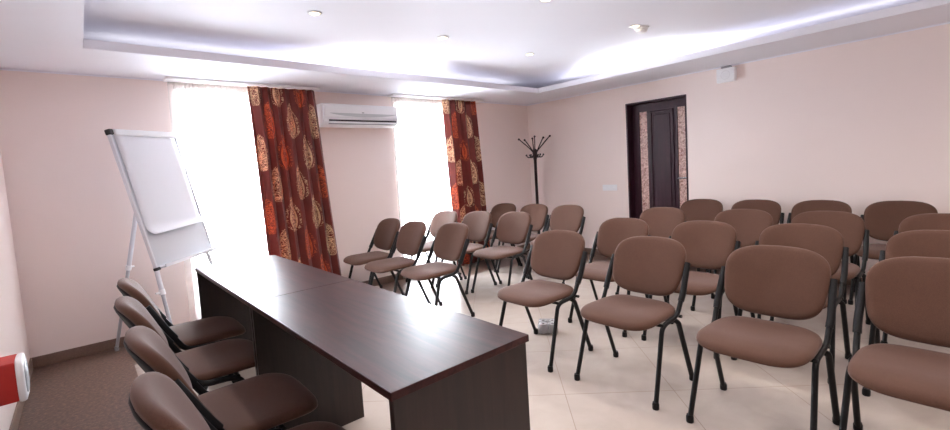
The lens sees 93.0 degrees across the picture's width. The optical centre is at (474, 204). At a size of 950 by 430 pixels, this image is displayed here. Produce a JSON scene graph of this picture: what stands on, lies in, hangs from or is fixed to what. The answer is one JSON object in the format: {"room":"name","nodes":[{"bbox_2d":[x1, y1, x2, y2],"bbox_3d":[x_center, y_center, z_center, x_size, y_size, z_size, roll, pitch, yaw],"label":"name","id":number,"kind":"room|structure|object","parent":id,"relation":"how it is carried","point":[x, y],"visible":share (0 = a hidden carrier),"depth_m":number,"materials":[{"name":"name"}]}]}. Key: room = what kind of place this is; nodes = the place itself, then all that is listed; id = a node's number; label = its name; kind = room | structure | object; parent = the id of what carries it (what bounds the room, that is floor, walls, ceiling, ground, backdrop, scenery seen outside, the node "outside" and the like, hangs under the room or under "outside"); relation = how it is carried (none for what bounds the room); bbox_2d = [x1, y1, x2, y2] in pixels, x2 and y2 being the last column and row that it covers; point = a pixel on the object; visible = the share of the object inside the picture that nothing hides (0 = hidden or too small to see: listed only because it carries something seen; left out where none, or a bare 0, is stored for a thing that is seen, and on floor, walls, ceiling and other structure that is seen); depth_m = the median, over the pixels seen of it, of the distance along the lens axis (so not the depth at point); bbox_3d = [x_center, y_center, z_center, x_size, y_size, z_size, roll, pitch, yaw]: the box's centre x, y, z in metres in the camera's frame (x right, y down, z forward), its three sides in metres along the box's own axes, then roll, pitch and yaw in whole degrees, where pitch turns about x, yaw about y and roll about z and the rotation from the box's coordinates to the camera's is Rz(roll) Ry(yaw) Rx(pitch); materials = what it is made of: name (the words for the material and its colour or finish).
{"room":"assembly chamber","nodes":[
{"label":"assembly chamber","id":0,"kind":"room"},
{"bbox_2d":[0,150,29,429],"bbox_3d":[-1.215,0.114,0.594,0.250,2.500,7.793,-7,6,-41],"label":"wall","id":1,"kind":"structure","parent":0,"point":[13,336],"depth_m":3.04,"materials":[{"name":"paint"}]},
{"bbox_2d":[0,353,29,405],"bbox_3d":[-2.203,0.830,2.125,0.141,0.212,0.180,-7,6,-41],"label":"wall box","id":2,"kind":"object","parent":1,"relation":"attached to","point":[14,372],"visible":1,"depth_m":2.08,"materials":[{"name":"paint"}]},
{"bbox_2d":[9,358,32,429],"bbox_3d":[-1.040,1.302,0.769,0.012,0.085,7.281,-7,6,-41],"label":"baseboard","id":3,"kind":"structure","parent":1,"relation":"attached to","point":[17,414],"depth_m":2.70,"materials":[{"name":"brown wood"}]},
{"bbox_2d":[0,70,533,357],"bbox_3d":[-1.247,-0.263,5.463,6.162,2.500,0.425,-7,6,-41],"label":"wall","id":4,"kind":"structure","parent":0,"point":[71,212],"depth_m":3.77,"materials":[{"name":"paint"}]},
{"bbox_2d":[167,82,267,321],"bbox_3d":[-2.220,-0.026,4.508,1.276,2.255,0.051,-7,6,-41],"label":"sheer curtain","id":5,"kind":"object","parent":4,"relation":"hanging from","point":[212,124],"visible":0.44,"depth_m":4.32,"materials":[{"name":"white fabric"}]},
{"bbox_2d":[32,243,529,367],"bbox_3d":[-1.238,0.952,5.442,5.912,0.085,0.012,-7,6,-41],"label":"baseboard","id":6,"kind":"structure","parent":4,"relation":"attached to","point":[43,360],"depth_m":3.71,"materials":[{"name":"brown wood"}]},
{"bbox_2d":[247,86,341,275],"bbox_3d":[-1.838,-0.067,4.729,0.810,2.247,0.102,-7,6,-41],"label":"curtain","id":7,"kind":"object","parent":4,"relation":"hanging from","point":[297,213],"visible":0.83,"depth_m":4.68,"materials":[{"name":"red fabric"}]},
{"bbox_2d":[316,103,397,127],"bbox_3d":[-1.331,-1.004,5.180,0.927,0.251,0.213,-7,6,-41],"label":"air conditioner","id":8,"kind":"object","parent":4,"relation":"attached to","point":[331,115],"visible":0.97,"depth_m":5.06,"materials":[{"name":"white plastic"}]},
{"bbox_2d":[329,119,396,122],"bbox_3d":[-1.264,-0.944,5.135,0.837,0.020,0.032,-7,6,-41],"label":"vent","id":9,"kind":"object","parent":8,"relation":"attached to","point":[330,120],"depth_m":5.11,"materials":[{"name":"plastic"}]},
{"bbox_2d":[391,97,456,277],"bbox_3d":[-0.510,-0.247,6.005,1.248,2.255,0.051,-7,6,-41],"label":"sheer curtain","id":10,"kind":"object","parent":4,"relation":"hanging from","point":[423,188],"visible":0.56,"depth_m":5.83,"materials":[{"name":"white fabric"}]},
{"bbox_2d":[442,99,489,265],"bbox_3d":[-0.097,-0.293,6.252,0.683,2.249,0.108,-7,6,-41],"label":"curtain","id":11,"kind":"object","parent":4,"relation":"hanging from","point":[461,131],"visible":0.7,"depth_m":6.20,"materials":[{"name":"red fabric"}]},
{"bbox_2d":[0,0,949,104],"bbox_3d":[1.012,-1.479,2.515,6.412,0.100,7.793,-7,6,-41],"label":"ceiling","id":12,"kind":"structure","parent":0,"point":[488,41],"depth_m":3.77,"materials":[{"name":"paint"}]},
{"bbox_2d":[307,10,321,15],"bbox_3d":[-1.131,-1.343,3.182,0.104,0.012,0.104,-7,6,-41],"label":"recessed light","id":13,"kind":"object","parent":12,"relation":"in","point":[311,12],"visible":1,"depth_m":3.17,"materials":[{"name":"white paint"}]},
{"bbox_2d":[437,36,448,39],"bbox_3d":[-0.280,-1.455,3.954,0.104,0.012,0.104,-7,6,-41],"label":"recessed light","id":14,"kind":"object","parent":12,"relation":"in","point":[438,37],"visible":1,"depth_m":3.94,"materials":[{"name":"white paint"}]},
{"bbox_2d":[82,0,949,92],"bbox_3d":[0.948,-1.251,2.448,4.683,0.059,5.606,-7,6,-41],"label":"trim","id":15,"kind":"structure","parent":12,"relation":"attached to","point":[86,43],"depth_m":3.92,"materials":[{"name":"paint"}]},
{"bbox_2d":[629,24,640,27],"bbox_3d":[1.404,-1.559,3.961,0.104,0.012,0.104,-7,6,-41],"label":"recessed light","id":16,"kind":"object","parent":12,"relation":"in","point":[633,25],"visible":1,"depth_m":3.94,"materials":[{"name":"white paint"}]},
{"bbox_2d":[634,25,648,33],"bbox_3d":[1.487,-1.551,4.027,0.124,0.048,0.124,-7,6,-41],"label":"smoke detector","id":17,"kind":"object","parent":12,"relation":"attached to","point":[643,29],"visible":1,"depth_m":3.99,"materials":[{"name":"white plastic"}]},
{"bbox_2d":[18,249,949,429],"bbox_3d":[1.171,1.109,2.716,6.412,0.100,7.793,-7,6,-41],"label":"floor","id":18,"kind":"structure","parent":0,"point":[610,393],"depth_m":2.80,"materials":[{"name":"beige tile"}]},
{"bbox_2d":[104,129,216,350],"bbox_3d":[-2.640,0.308,3.691,0.886,1.808,0.783,-3,4,0],"label":"flipchart","id":19,"kind":"object","parent":18,"relation":"on","point":[151,165],"visible":0.93,"depth_m":3.56,"materials":[{"name":"white paint"}]},
{"bbox_2d":[161,247,216,267],"bbox_3d":[-2.323,0.431,3.685,0.056,0.055,0.611,-3,4,3],"label":"tray","id":20,"kind":"object","parent":19,"relation":"on","point":[169,260],"depth_m":3.64,"materials":[{"name":"white paint"}]},
{"bbox_2d":[117,278,245,353],"bbox_3d":[-1.744,0.815,2.735,0.600,0.837,0.548,-7,6,-40],"label":"chair","id":21,"kind":"object","parent":18,"relation":"on","point":[197,333],"visible":0.64,"depth_m":2.66,"materials":[{"name":"brown fabric"}]},
{"bbox_2d":[113,296,254,395],"bbox_3d":[-1.393,0.830,2.275,0.600,0.837,0.548,-7,6,-40],"label":"chair","id":22,"kind":"object","parent":18,"relation":"on","point":[210,364],"visible":0.59,"depth_m":2.21,"materials":[{"name":"brown fabric"}]},
{"bbox_2d":[123,326,317,429],"bbox_3d":[-0.965,0.842,1.783,0.600,0.837,0.548,-7,6,-40],"label":"chair","id":23,"kind":"object","parent":18,"relation":"on","point":[266,401],"visible":0.78,"depth_m":1.74,"materials":[{"name":"brown fabric"}]},
{"bbox_2d":[128,372,345,429],"bbox_3d":[-0.609,0.854,1.343,0.600,0.837,0.548,-7,6,-40],"label":"chair","id":24,"kind":"object","parent":18,"relation":"on","point":[156,402],"visible":1,"depth_m":1.19,"materials":[{"name":"brown fabric"}]},
{"bbox_2d":[195,255,351,375],"bbox_3d":[-1.284,0.812,2.833,0.531,0.772,1.319,-7,6,-41],"label":"desk","id":25,"kind":"object","parent":18,"relation":"on","point":[227,289],"visible":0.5,"depth_m":2.84,"materials":[{"name":"laminate"}]},
{"bbox_2d":[343,218,404,292],"bbox_3d":[-1.115,0.602,4.984,0.600,0.837,0.548,-7,6,-39],"label":"chair","id":26,"kind":"object","parent":18,"relation":"on","point":[387,230],"visible":0.75,"depth_m":5.00,"materials":[{"name":"brown fabric"}]},
{"bbox_2d":[249,279,529,429],"bbox_3d":[-0.421,0.835,1.852,0.531,0.772,1.291,-7,6,-41],"label":"desk","id":27,"kind":"object","parent":18,"relation":"on","point":[436,367],"visible":0.98,"depth_m":1.53,"materials":[{"name":"laminate"}]},
{"bbox_2d":[364,221,431,303],"bbox_3d":[-0.778,0.615,4.548,0.600,0.837,0.548,-7,6,-39],"label":"chair","id":28,"kind":"object","parent":18,"relation":"on","point":[410,240],"visible":0.9,"depth_m":4.53,"materials":[{"name":"brown fabric"}]},
{"bbox_2d":[405,210,462,287],"bbox_3d":[-0.504,0.523,5.525,0.600,0.837,0.548,-8,6,-43],"label":"chair","id":29,"kind":"object","parent":18,"relation":"on","point":[440,218],"visible":0.45,"depth_m":5.65,"materials":[{"name":"brown fabric"}]},
{"bbox_2d":[401,222,474,316],"bbox_3d":[-0.349,0.619,4.159,0.600,0.837,0.548,-7,6,-39],"label":"chair","id":30,"kind":"object","parent":18,"relation":"on","point":[451,241],"visible":0.95,"depth_m":4.13,"materials":[{"name":"brown fabric"}]},
{"bbox_2d":[436,211,496,293],"bbox_3d":[-0.101,0.524,5.187,0.600,0.837,0.548,-8,6,-43],"label":"chair","id":31,"kind":"object","parent":18,"relation":"on","point":[479,224],"visible":0.53,"depth_m":5.19,"materials":[{"name":"brown fabric"}]},
{"bbox_2d":[468,203,519,271],"bbox_3d":[0.264,0.429,6.129,0.600,0.837,0.548,-7,6,-41],"label":"chair","id":32,"kind":"object","parent":18,"relation":"on","point":[498,210],"visible":0.2,"depth_m":6.25,"materials":[{"name":"brown fabric"}]},
{"bbox_2d":[471,211,532,292],"bbox_3d":[0.310,0.525,4.856,0.600,0.837,0.548,-8,6,-43],"label":"chair","id":33,"kind":"object","parent":18,"relation":"on","point":[514,227],"visible":0.98,"depth_m":4.87,"materials":[{"name":"brown fabric"}]},
{"bbox_2d":[497,204,548,277],"bbox_3d":[0.627,0.438,5.716,0.600,0.837,0.548,-7,6,-41],"label":"chair","id":34,"kind":"object","parent":18,"relation":"on","point":[538,213],"visible":0.35,"depth_m":5.73,"materials":[{"name":"brown fabric"}]},
{"bbox_2d":[518,135,550,252],"bbox_3d":[0.931,-0.138,6.810,0.384,1.774,0.358,-7,6,-41],"label":"coat rack","id":35,"kind":"object","parent":18,"relation":"on","point":[535,155],"visible":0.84,"depth_m":6.78,"materials":[{"name":"brown metal"}]},
{"bbox_2d":[497,230,592,372],"bbox_3d":[0.490,0.638,3.249,0.600,0.837,0.548,-7,6,-41],"label":"chair","id":36,"kind":"object","parent":18,"relation":"on","point":[555,254],"visible":0.98,"depth_m":3.23,"materials":[{"name":"brown fabric"}]},
{"bbox_2d":[538,318,557,333],"bbox_3d":[0.587,0.981,3.629,0.154,0.083,0.154,-3,4,10],"label":"power outlet","id":37,"kind":"object","parent":18,"relation":"on","point":[545,326],"visible":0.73,"depth_m":3.58,"materials":[{"name":"grey plastic"}]},
{"bbox_2d":[527,205,585,283],"bbox_3d":[0.976,0.450,5.290,0.600,0.837,0.548,-7,6,-41],"label":"chair","id":38,"kind":"object","parent":18,"relation":"on","point":[563,217],"visible":0.38,"depth_m":5.37,"materials":[{"name":"brown fabric"}]},
{"bbox_2d":[568,218,650,336],"bbox_3d":[1.137,0.560,3.749,0.600,0.837,0.548,-7,6,-41],"label":"chair","id":39,"kind":"object","parent":18,"relation":"on","point":[613,231],"visible":0.44,"depth_m":3.85,"materials":[{"name":"brown fabric"}]},
{"bbox_2d":[574,236,693,410],"bbox_3d":[0.967,0.649,2.737,0.600,0.837,0.548,-7,6,-41],"label":"chair","id":40,"kind":"object","parent":18,"relation":"on","point":[650,265],"visible":0.98,"depth_m":2.73,"materials":[{"name":"brown fabric"}]},
{"bbox_2d":[615,207,686,303],"bbox_3d":[1.740,0.472,4.405,0.600,0.837,0.548,-7,6,-41],"label":"chair","id":41,"kind":"object","parent":18,"relation":"on","point":[661,221],"visible":0.21,"depth_m":4.49,"materials":[{"name":"brown fabric"}]},
{"bbox_2d":[641,220,740,358],"bbox_3d":[1.585,0.568,3.285,0.600,0.837,0.548,-7,6,-41],"label":"chair","id":42,"kind":"object","parent":18,"relation":"on","point":[707,244],"visible":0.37,"depth_m":3.31,"materials":[{"name":"brown fabric"}]},
{"bbox_2d":[680,199,722,272],"bbox_3d":[2.433,0.383,5.004,0.600,0.837,0.548,-7,6,-41],"label":"chair","id":43,"kind":"object","parent":18,"relation":"on","point":[694,209],"visible":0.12,"depth_m":5.10,"materials":[{"name":"brown fabric"}]},
{"bbox_2d":[690,209,772,318],"bbox_3d":[2.222,0.485,3.856,0.600,0.837,0.548,-7,6,-41],"label":"chair","id":44,"kind":"object","parent":18,"relation":"on","point":[749,224],"visible":0.25,"depth_m":3.92,"materials":[{"name":"brown fabric"}]},
{"bbox_2d":[714,199,783,273],"bbox_3d":[2.791,0.393,4.589,0.600,0.837,0.548,-7,6,-41],"label":"chair","id":45,"kind":"object","parent":18,"relation":"on","point":[773,208],"visible":0.08,"depth_m":4.64,"materials":[{"name":"brown fabric"}]},
{"bbox_2d":[686,245,839,429],"bbox_3d":[1.419,0.661,2.222,0.600,0.837,0.548,-7,6,-41],"label":"chair","id":46,"kind":"object","parent":18,"relation":"on","point":[786,282],"visible":0.98,"depth_m":2.22,"materials":[{"name":"brown fabric"}]},
{"bbox_2d":[731,223,851,383],"bbox_3d":[2.020,0.573,2.881,0.600,0.837,0.548,-7,6,-41],"label":"chair","id":47,"kind":"object","parent":18,"relation":"on","point":[826,241],"visible":0.37,"depth_m":2.88,"materials":[{"name":"brown fabric"}]},
{"bbox_2d":[769,211,870,324],"bbox_3d":[2.612,0.495,3.413,0.600,0.837,0.548,-7,6,-41],"label":"chair","id":48,"kind":"object","parent":18,"relation":"on","point":[851,226],"visible":0.38,"depth_m":3.38,"materials":[{"name":"brown fabric"}]},
{"bbox_2d":[787,200,854,303],"bbox_3d":[3.156,0.402,4.181,0.600,0.837,0.548,-7,6,-41],"label":"chair","id":49,"kind":"object","parent":18,"relation":"on","point":[810,205],"visible":0.13,"depth_m":4.30,"materials":[{"name":"brown fabric"}]},
{"bbox_2d":[848,201,937,304],"bbox_3d":[3.518,0.412,3.770,0.600,0.837,0.548,-7,6,-41],"label":"chair","id":50,"kind":"object","parent":18,"relation":"on","point":[882,218],"visible":0.32,"depth_m":3.89,"materials":[{"name":"brown fabric"}]},
{"bbox_2d":[839,256,949,429],"bbox_3d":[1.809,0.671,1.779,0.600,0.837,0.548,-7,6,-41],"label":"chair","id":51,"kind":"object","parent":18,"relation":"on","point":[907,298],"visible":1,"depth_m":1.88,"materials":[{"name":"brown fabric"}]},
{"bbox_2d":[862,230,949,396],"bbox_3d":[2.433,0.588,2.366,0.600,0.837,0.548,-7,6,-41],"label":"chair","id":52,"kind":"object","parent":18,"relation":"on","point":[920,243],"visible":0.2,"depth_m":2.54,"materials":[{"name":"brown fabric"}]},
{"bbox_2d":[880,213,949,343],"bbox_3d":[3.045,0.506,2.936,0.600,0.837,0.548,-7,6,-41],"label":"chair","id":53,"kind":"object","parent":18,"relation":"on","point":[930,221],"visible":0.12,"depth_m":3.12,"materials":[{"name":"brown fabric"}]},
{"bbox_2d":[527,24,949,274],"bbox_3d":[3.480,-0.481,4.542,0.250,2.500,7.543,-7,6,-41],"label":"wall","id":54,"kind":"structure","parent":0,"point":[860,124],"depth_m":4.60,"materials":[{"name":"paint"}]},
{"bbox_2d":[0,22,949,105],"bbox_3d":[1.028,-1.224,2.534,5.912,0.012,7.293,-7,6,-41],"label":"trim","id":55,"kind":"structure","parent":54,"relation":"attached to","point":[946,22],"depth_m":4.30,"materials":[{"name":"paint"}]},
{"bbox_2d":[603,185,616,190],"bbox_3d":[1.865,-0.223,6.223,0.014,0.071,0.205,-7,6,-41],"label":"light switch","id":56,"kind":"object","parent":54,"relation":"attached to","point":[605,187],"visible":1,"depth_m":6.22,"materials":[{"name":"white plastic"}]},
{"bbox_2d":[625,94,688,218],"bbox_3d":[2.378,-0.292,5.786,0.204,2.065,0.790,-7,6,-41],"label":"door","id":57,"kind":"structure","parent":54,"relation":"in","point":[656,129],"depth_m":5.80,"materials":[{"name":"brown wood"}]},
{"bbox_2d":[584,248,862,284],"bbox_3d":[3.377,0.731,4.639,0.012,0.085,7.281,-7,6,-41],"label":"baseboard","id":58,"kind":"structure","parent":54,"relation":"attached to","point":[588,250],"depth_m":6.47,"materials":[{"name":"brown wood"}]},
{"bbox_2d":[716,65,736,83],"bbox_3d":[2.770,-1.432,4.972,0.065,0.172,0.188,-7,6,-41],"label":"alarm box","id":59,"kind":"object","parent":54,"relation":"attached to","point":[725,74],"visible":1,"depth_m":4.95,"materials":[{"name":"white plastic"}]},
{"bbox_2d":[720,70,729,79],"bbox_3d":[2.749,-1.418,4.954,0.007,0.100,0.100,-7,6,-41],"label":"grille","id":60,"kind":"object","parent":59,"relation":"attached to","point":[724,74],"depth_m":4.96,"materials":[{"name":"white plastic"}]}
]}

